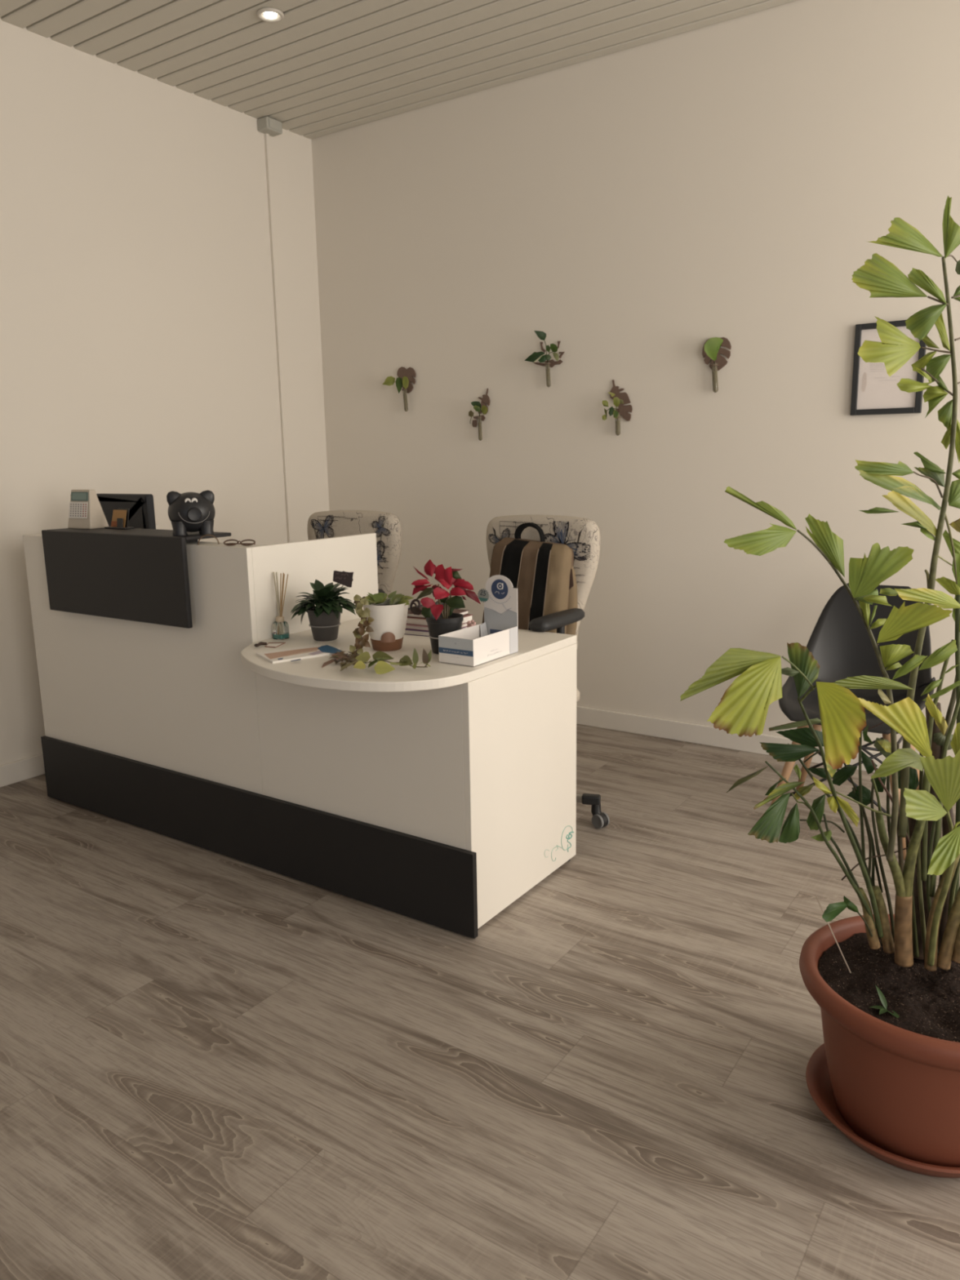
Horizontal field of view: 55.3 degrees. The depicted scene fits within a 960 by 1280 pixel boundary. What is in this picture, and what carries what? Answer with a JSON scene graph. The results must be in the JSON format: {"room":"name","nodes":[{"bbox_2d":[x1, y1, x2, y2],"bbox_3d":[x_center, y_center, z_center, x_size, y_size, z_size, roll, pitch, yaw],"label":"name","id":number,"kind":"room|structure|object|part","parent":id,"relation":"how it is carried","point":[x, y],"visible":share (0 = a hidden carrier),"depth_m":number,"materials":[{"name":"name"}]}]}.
{"room":"lobby","nodes":[
{"label":"lobby","id":0,"kind":"room"},
{"bbox_2d":[0,17,328,765],"bbox_3d":[-3.152,-0.557,1.864,0.120,3.036,8.000,7,13,34],"label":"wall","id":1,"kind":"structure","parent":0,"point":[138,346],"depth_m":4.04,"materials":[{"name":"paint"}]},
{"bbox_2d":[0,753,44,787],"bbox_3d":[-3.071,0.895,2.114,0.014,0.088,8.000,7,13,34],"label":"baseboard","id":2,"kind":"structure","parent":1,"relation":"attached to","point":[29,767],"depth_m":3.79,"materials":[{"name":"white wood"}]},
{"bbox_2d":[257,115,282,136],"bbox_3d":[-1.035,-2.534,4.517,0.076,0.057,0.105,7,13,34],"label":"junction box","id":3,"kind":"object","parent":1,"relation":"attached to","point":[268,125],"visible":1,"depth_m":4.49,"materials":[{"name":"grey plastic"}]},
{"bbox_2d":[264,133,292,542],"bbox_3d":[-1.035,-1.150,4.810,0.016,2.808,0.020,7,13,34],"label":"trim","id":4,"kind":"structure","parent":1,"relation":"attached to","point":[266,135],"depth_m":4.72,"materials":[{"name":"paint"}]},
{"bbox_2d":[0,0,795,138],"bbox_3d":[-0.932,-1.728,0.083,5.300,0.080,8.000,7,13,34],"label":"ceiling","id":5,"kind":"structure","parent":0,"point":[328,66],"depth_m":3.68,"materials":[{"name":"paint"}]},
{"bbox_2d":[257,7,284,22],"bbox_3d":[-0.788,-2.357,3.441,0.100,0.028,0.100,7,13,34],"label":"recessed light","id":6,"kind":"object","parent":5,"relation":"in","point":[270,15],"visible":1,"depth_m":3.43,"materials":[{"name":"metal"}]},
{"bbox_3d":[-0.788,-2.349,3.443,0.049,0.010,0.049,7,13,34],"label":"bulb","id":7,"kind":"part","parent":6,"relation":"part of","materials":[{"name":"white glass"}]},
{"bbox_2d":[0,724,959,1279],"bbox_3d":[-0.882,1.230,0.670,5.500,0.080,8.200,7,13,34],"label":"floor","id":8,"kind":"structure","parent":0,"point":[214,1065],"depth_m":1.97,"materials":[{"name":"laminate"}]},
{"bbox_2d":[22,524,576,938],"bbox_3d":[-0.759,0.180,3.099,2.038,1.030,0.840,7,13,34],"label":"reception desk","id":9,"kind":"object","parent":8,"relation":"on","point":[440,794],"visible":0.95,"depth_m":2.80,"materials":[{"name":"white laminate"}]},
{"bbox_3d":[-1.521,0.058,3.760,0.020,1.022,0.570,7,13,34],"label":"panel","id":10,"kind":"part","parent":9,"relation":"part of","materials":[{"name":"black laminate"}]},
{"bbox_2d":[96,493,155,528],"bbox_3d":[-1.412,-0.368,3.662,0.340,0.428,0.180,7,13,34],"label":"monitor","id":11,"kind":"object","parent":9,"relation":"on","point":[141,506],"visible":0.23,"depth_m":3.57,"materials":[{"name":"black plastic"}]},
{"bbox_2d":[41,528,231,628],"bbox_3d":[-1.191,-0.231,3.168,0.775,0.289,0.200,7,13,34],"label":"counter panel","id":12,"kind":"object","parent":9,"relation":"attached to","point":[140,575],"visible":0.93,"depth_m":3.06,"materials":[{"name":"black wood"}]},
{"bbox_2d":[67,489,108,528],"bbox_3d":[-1.430,-0.477,3.327,0.123,0.139,0.083,5,13,28],"label":"desk calendar","id":13,"kind":"object","parent":12,"relation":"on","point":[86,511],"visible":0.98,"depth_m":3.30,"materials":[{"name":"white paper"}]},
{"bbox_2d":[104,508,134,529],"bbox_3d":[-1.290,-0.434,3.274,0.120,0.070,0.045,7,13,34],"label":"card holder","id":14,"kind":"object","parent":12,"relation":"on","point":[120,517],"visible":1,"depth_m":3.27,"materials":[{"name":"black plastic"}]},
{"bbox_3d":[-1.280,-0.417,3.254,0.030,0.032,0.007,7,13,34],"label":"plate","id":15,"kind":"part","parent":14,"relation":"part of","materials":[{"name":"black plastic"}]},
{"bbox_3d":[-1.282,-0.439,3.284,0.065,0.064,0.017,7,13,34],"label":"plate","id":16,"kind":"part","parent":14,"relation":"part of","materials":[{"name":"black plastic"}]},
{"bbox_3d":[-1.188,-0.369,3.148,0.775,0.012,0.182,7,13,34],"label":"plate","id":17,"kind":"part","parent":12,"relation":"part of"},
{"bbox_2d":[166,489,215,536],"bbox_3d":[-0.929,-0.411,2.949,0.147,0.140,0.152,7,13,34],"label":"piggy bank","id":18,"kind":"object","parent":12,"relation":"on","point":[190,512],"visible":1,"depth_m":2.90,"materials":[{"name":"black ceramic"}]},
{"bbox_3d":[-1.191,0.166,3.190,1.218,1.022,0.020,7,13,34],"label":"panel","id":19,"kind":"part","parent":9,"relation":"part of","materials":[{"name":"white laminate"}]},
{"bbox_2d":[197,534,219,545],"bbox_3d":[-0.856,-0.317,2.884,0.066,0.032,0.004,-4,12,-14],"label":"hoop","id":20,"kind":"object","parent":9,"relation":"on","point":[204,535],"visible":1,"depth_m":2.88,"materials":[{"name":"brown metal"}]},
{"bbox_2d":[223,539,255,546],"bbox_3d":[-0.738,-0.300,2.813,0.106,0.018,0.033,3,12,18],"label":"eyeglasses","id":21,"kind":"object","parent":9,"relation":"on","point":[237,541],"visible":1,"depth_m":2.81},
{"bbox_3d":[-0.856,0.591,3.024,2.038,0.244,0.018,7,13,34],"label":"plinth panel","id":22,"kind":"part","parent":9,"relation":"part of","materials":[{"name":"laminate"}]},
{"bbox_2d":[253,641,266,647],"bbox_3d":[-0.657,0.012,2.739,0.018,0.012,0.044,7,13,34],"label":"key fob","id":23,"kind":"object","parent":9,"relation":"on","point":[260,643],"visible":1,"depth_m":2.74,"materials":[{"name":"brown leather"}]},
{"bbox_2d":[264,642,285,648],"bbox_3d":[-0.622,0.015,2.755,0.052,0.003,0.074,0,11,5],"label":"business card","id":24,"kind":"object","parent":9,"relation":"on","point":[273,645],"visible":1,"depth_m":2.75,"materials":[{"name":"white paper"}]},
{"bbox_2d":[271,572,289,639],"bbox_3d":[-0.618,-0.106,2.837,0.057,0.208,0.040,7,13,34],"label":"reed diffuser","id":25,"kind":"object","parent":9,"relation":"on","point":[280,628],"visible":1,"depth_m":2.84,"materials":[{"name":"clear glass"}]},
{"bbox_2d":[271,621,289,639],"bbox_3d":[-0.622,-0.031,2.856,0.040,0.054,0.040,7,13,34],"label":"bottle","id":26,"kind":"object","parent":25,"relation":"attached to","point":[280,628],"depth_m":2.84,"materials":[{"name":"clear glass"}]},
{"bbox_2d":[255,644,339,663],"bbox_3d":[-0.503,0.040,2.612,0.226,0.006,0.176,-8,13,-33],"label":"magazine","id":27,"kind":"object","parent":9,"relation":"on","point":[294,654],"visible":0.98,"depth_m":2.60,"materials":[{"name":"white paper"}]},
{"bbox_2d":[317,644,342,653],"bbox_3d":[-0.441,0.027,2.651,0.052,0.001,0.121,-7,13,-29],"label":"leaflet","id":28,"kind":"object","parent":27,"relation":"on","point":[326,648],"visible":0.91,"depth_m":2.65,"materials":[{"name":"blue paper"}]},
{"bbox_3d":[-0.534,-0.187,3.029,0.020,0.290,0.576,7,13,34],"label":"divider panel","id":29,"kind":"part","parent":9,"relation":"part of","materials":[{"name":"white laminate"}]},
{"bbox_2d":[290,579,355,641],"bbox_3d":[-0.480,-0.090,2.821,0.218,0.180,0.213,7,13,34],"label":"potted plant","id":30,"kind":"object","parent":9,"relation":"on","point":[324,618],"visible":1,"depth_m":2.79,"materials":[{"name":"green plant"}]},
{"bbox_3d":[-0.480,-0.051,2.830,0.108,0.098,0.108,7,13,34],"label":"pot","id":31,"kind":"part","parent":30,"relation":"part of","materials":[{"name":"grey plastic"}]},
{"bbox_2d":[333,570,353,593],"bbox_3d":[-0.433,-0.155,2.840,0.085,0.120,0.032,-5,12,-21],"label":"sign","id":32,"kind":"object","parent":30,"relation":"in","point":[344,578],"visible":0.94,"depth_m":2.83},
{"bbox_2d":[321,658,333,667],"bbox_3d":[-0.417,0.064,2.493,0.016,0.002,0.103,2,12,15],"label":"plant tag","id":33,"kind":"object","parent":9,"relation":"on","point":[328,662],"visible":0.86,"depth_m":2.50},
{"bbox_2d":[331,653,347,659],"bbox_3d":[-0.392,0.044,2.568,0.041,0.002,0.093,-5,12,-21],"label":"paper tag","id":34,"kind":"object","parent":9,"relation":"on","point":[340,656],"visible":0.43,"depth_m":2.56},
{"bbox_3d":[-0.359,0.416,2.667,0.782,0.706,0.020,7,13,34],"label":"panel","id":35,"kind":"part","parent":9,"relation":"part of","materials":[{"name":"white laminate"}]},
{"bbox_2d":[328,591,431,674],"bbox_3d":[-0.288,-0.027,2.510,0.264,0.170,0.454,-3,11,-12],"label":"potted plant","id":36,"kind":"object","parent":9,"relation":"on","point":[384,620],"visible":1,"depth_m":2.60,"materials":[{"name":"green plant"}]},
{"bbox_3d":[-0.273,-0.058,2.666,0.135,0.107,0.135,7,13,34],"label":"pot","id":37,"kind":"part","parent":36,"relation":"part of","materials":[{"name":"white ceramic"}]},
{"bbox_2d":[240,617,576,692],"bbox_3d":[-0.762,-0.027,3.054,2.001,0.026,0.834,7,13,34],"label":"countertop","id":38,"kind":"structure","parent":9,"relation":"on","point":[308,672],"depth_m":2.47,"materials":[{"name":"white laminate"}]},
{"bbox_2d":[404,626,466,636],"bbox_3d":[-0.153,-0.034,2.929,0.201,0.016,0.150,5,13,28],"label":"book","id":39,"kind":"object","parent":9,"relation":"on","point":[408,632],"visible":0.09,"depth_m":2.87,"materials":[{"name":"white paper"}]},
{"bbox_2d":[405,622,466,631],"bbox_3d":[-0.148,-0.049,2.929,0.191,0.012,0.140,6,13,31],"label":"book","id":40,"kind":"object","parent":39,"relation":"on","point":[407,626],"visible":0.05,"depth_m":2.88,"materials":[{"name":"white paper"}]},
{"bbox_2d":[406,613,472,626],"bbox_3d":[-0.145,-0.068,2.935,0.204,0.022,0.144,7,13,34],"label":"book","id":41,"kind":"object","parent":40,"relation":"on","point":[410,620],"visible":0.14,"depth_m":2.90,"materials":[{"name":"white paper"}]},
{"bbox_2d":[407,606,468,617],"bbox_3d":[-0.146,-0.086,2.938,0.181,0.012,0.130,5,13,29],"label":"book","id":42,"kind":"object","parent":41,"relation":"on","point":[410,614],"visible":0.27,"depth_m":2.92,"materials":[{"name":"white paper"}]},
{"bbox_2d":[409,599,420,611],"bbox_3d":[-0.209,-0.109,2.931,0.042,0.044,0.025,7,13,34],"label":"band","id":43,"kind":"object","parent":42,"relation":"on","point":[412,602],"visible":0.65,"depth_m":2.92,"materials":[{"name":"black metal"}]},
{"bbox_2d":[410,559,480,653],"bbox_3d":[-0.095,-0.093,2.588,0.195,0.262,0.128,-2,11,-7],"label":"poinsettia","id":44,"kind":"object","parent":9,"relation":"on","point":[439,622],"visible":0.98,"depth_m":2.58,"materials":[{"name":"red plant"}]},
{"bbox_3d":[-0.102,-0.096,2.585,0.048,0.089,0.018,-1,11,0],"label":"stem","id":45,"kind":"part","parent":44,"relation":"part of","materials":[{"name":"green plant"}]},
{"bbox_2d":[426,613,463,653],"bbox_3d":[-0.100,-0.018,2.612,0.108,0.105,0.108,7,13,34],"label":"pot","id":46,"kind":"object","parent":44,"relation":"attached to","point":[446,623],"depth_m":2.57,"materials":[{"name":"black plastic"}]},
{"bbox_2d":[466,619,475,627],"bbox_3d":[-0.026,-0.040,2.872,0.029,0.045,0.029,7,13,34],"label":"ornament","id":47,"kind":"object","parent":9,"relation":"on","point":[468,623],"visible":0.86,"depth_m":2.86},
{"bbox_2d":[438,574,518,666],"bbox_3d":[-0.011,-0.060,2.530,0.134,0.217,0.225,7,13,34],"label":"box","id":48,"kind":"object","parent":9,"relation":"on","point":[497,637],"visible":1,"depth_m":2.58,"materials":[{"name":"white cardboard"}]},
{"bbox_3d":[-0.064,0.030,2.449,0.114,0.074,0.003,7,13,34],"label":"panel","id":49,"kind":"part","parent":48,"relation":"part of","materials":[{"name":"white cardboard"}]},
{"bbox_3d":[-0.048,0.005,2.571,0.002,0.074,0.222,7,13,34],"label":"panel","id":50,"kind":"part","parent":48,"relation":"part of","materials":[{"name":"white cardboard"}]},
{"bbox_3d":[0.045,0.016,2.509,0.002,0.074,0.222,7,13,34],"label":"panel","id":51,"kind":"part","parent":48,"relation":"part of","materials":[{"name":"white cardboard"}]},
{"bbox_3d":[0.059,-0.078,2.615,0.114,0.217,0.004,7,13,34],"label":"panel","id":52,"kind":"part","parent":48,"relation":"part of","materials":[{"name":"white cardboard"}]},
{"bbox_3d":[0.133,0.404,2.676,0.020,0.702,0.590,7,13,34],"label":"panel","id":53,"kind":"part","parent":9,"relation":"part of","materials":[{"name":"white laminate"}]},
{"bbox_2d":[307,510,402,598],"bbox_3d":[-0.645,0.023,3.764,0.736,1.076,0.702,5,13,28],"label":"office chair","id":54,"kind":"object","parent":8,"relation":"on","point":[387,526],"visible":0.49,"depth_m":3.81,"materials":[{"name":"beige fabric"}]},
{"bbox_2d":[408,514,609,828],"bbox_3d":[0.096,0.113,3.246,0.736,1.076,0.702,7,13,34],"label":"office chair","id":55,"kind":"object","parent":8,"relation":"on","point":[582,535],"visible":0.23,"depth_m":3.24,"materials":[{"name":"beige fabric"}]},
{"bbox_2d":[482,522,577,635],"bbox_3d":[0.157,-0.137,3.294,0.384,0.562,0.168,7,13,34],"label":"backpack","id":56,"kind":"object","parent":55,"relation":"on","point":[542,572],"visible":0.47,"depth_m":3.21,"materials":[{"name":"beige fabric"}]},
{"bbox_3d":[0.178,-0.375,3.277,0.114,0.089,0.024,7,13,34],"label":"handle","id":57,"kind":"part","parent":56,"relation":"part of","materials":[{"name":"black fabric"}]},
{"bbox_3d":[0.226,-0.191,3.388,0.464,0.540,0.078,7,13,34],"label":"backrest","id":58,"kind":"part","parent":55,"relation":"part of","materials":[{"name":"beige fabric"}]},
{"bbox_3d":[0.246,0.112,3.085,0.107,0.342,0.049,7,13,34],"label":"armrest","id":59,"kind":"part","parent":55,"relation":"part of","materials":[{"name":"black plastic"}]},
{"bbox_3d":[0.061,0.201,3.207,0.470,0.060,0.460,7,13,34],"label":"seat","id":60,"kind":"part","parent":55,"relation":"part of","materials":[{"name":"beige fabric"}]},
{"bbox_2d":[680,195,959,1167],"bbox_3d":[0.744,0.124,1.571,0.590,1.662,0.696,7,13,34],"label":"potted palm","id":61,"kind":"object","parent":8,"relation":"on","point":[891,1024],"visible":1,"depth_m":1.59,"materials":[{"name":"plant"}]},
{"bbox_2d":[815,895,851,973],"bbox_3d":[0.686,0.572,1.776,0.075,0.159,0.003,1,11,9],"label":"skewer","id":62,"kind":"object","parent":61,"relation":"on","point":[844,959],"visible":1,"depth_m":1.78,"materials":[{"name":"wood"}]},
{"bbox_2d":[799,914,959,1167],"bbox_3d":[0.861,0.778,1.761,0.480,0.302,0.480,7,13,34],"label":"pot","id":63,"kind":"object","parent":61,"relation":"attached to","point":[891,1031],"depth_m":1.66,"materials":[{"name":"ceramic"}]},
{"bbox_2d":[770,582,935,860],"bbox_3d":[1.290,0.246,3.148,0.471,0.820,0.503,7,13,34],"label":"shell chair","id":64,"kind":"object","parent":8,"relation":"on","point":[840,642],"visible":0.38,"depth_m":3.26,"materials":[{"name":"black plastic"}]},
{"bbox_3d":[1.054,0.466,3.144,0.152,0.399,0.035,-3,11,-9],"label":"leg","id":65,"kind":"part","parent":64,"relation":"part of","materials":[{"name":"brown wood"}]},
{"bbox_3d":[1.227,0.411,3.402,0.036,0.399,0.152,-5,12,-18],"label":"leg","id":66,"kind":"part","parent":64,"relation":"part of","materials":[{"name":"brown wood"}]},
{"bbox_3d":[1.346,0.498,2.954,0.036,0.399,0.152,-5,12,-18],"label":"leg","id":67,"kind":"part","parent":64,"relation":"part of","materials":[{"name":"brown wood"}]},
{"bbox_3d":[1.519,0.444,3.212,0.152,0.399,0.035,-3,11,-9],"label":"leg","id":68,"kind":"part","parent":64,"relation":"part of","materials":[{"name":"brown wood"}]},
{"bbox_2d":[805,1043,959,1177],"bbox_3d":[0.850,0.911,1.796,0.400,0.049,0.400,7,13,34],"label":"saucer","id":69,"kind":"object","parent":8,"relation":"on","point":[817,1073],"visible":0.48,"depth_m":1.74,"materials":[{"name":"ceramic"}]},
{"bbox_2d":[311,0,959,757],"bbox_3d":[1.368,-0.990,3.657,5.500,3.036,0.120,7,13,34],"label":"wall","id":70,"kind":"structure","parent":0,"point":[634,208],"depth_m":3.95,"materials":[{"name":"paint"}]},
{"bbox_2d":[382,366,416,411],"bbox_3d":[-0.412,-1.288,4.696,0.157,0.227,0.089,7,13,34],"label":"wall planter","id":71,"kind":"object","parent":70,"relation":"attached to","point":[405,375],"visible":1,"depth_m":4.70,"materials":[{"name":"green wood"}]},
{"bbox_2d":[468,388,489,439],"bbox_3d":[-0.001,-1.099,4.466,0.108,0.249,0.092,2,12,16],"label":"wall planter","id":72,"kind":"object","parent":70,"relation":"attached to","point":[477,406],"visible":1,"depth_m":4.46,"materials":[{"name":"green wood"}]},
{"bbox_2d":[524,330,564,386],"bbox_3d":[0.292,-1.288,4.201,0.170,0.246,0.102,7,13,34],"label":"wall planter","id":73,"kind":"object","parent":70,"relation":"attached to","point":[535,356],"visible":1,"depth_m":4.20,"materials":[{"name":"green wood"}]},
{"bbox_2d":[601,379,632,435],"bbox_3d":[0.607,-1.030,4.056,0.121,0.244,0.072,7,13,34],"label":"wall planter","id":74,"kind":"object","parent":70,"relation":"attached to","point":[620,399],"visible":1,"depth_m":4.06,"materials":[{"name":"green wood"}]},
{"bbox_2d":[702,337,731,392],"bbox_3d":[0.961,-1.136,3.777,0.123,0.224,0.092,7,13,34],"label":"wall planter","id":75,"kind":"object","parent":70,"relation":"attached to","point":[712,350],"visible":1,"depth_m":3.78,"materials":[{"name":"green plant"}]},
{"bbox_2d":[576,706,924,773],"bbox_3d":[1.361,0.468,3.886,5.286,0.088,0.014,7,13,34],"label":"baseboard","id":76,"kind":"structure","parent":70,"relation":"attached to","point":[637,724],"depth_m":4.17,"materials":[{"name":"white wood"}]},
{"bbox_2d":[849,320,926,415],"bbox_3d":[1.536,-1.023,3.446,0.249,0.336,0.021,7,13,34],"label":"framed picture","id":77,"kind":"object","parent":70,"relation":"attached to","point":[873,392],"visible":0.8,"depth_m":3.46,"materials":[{"name":"paper"}]}
]}

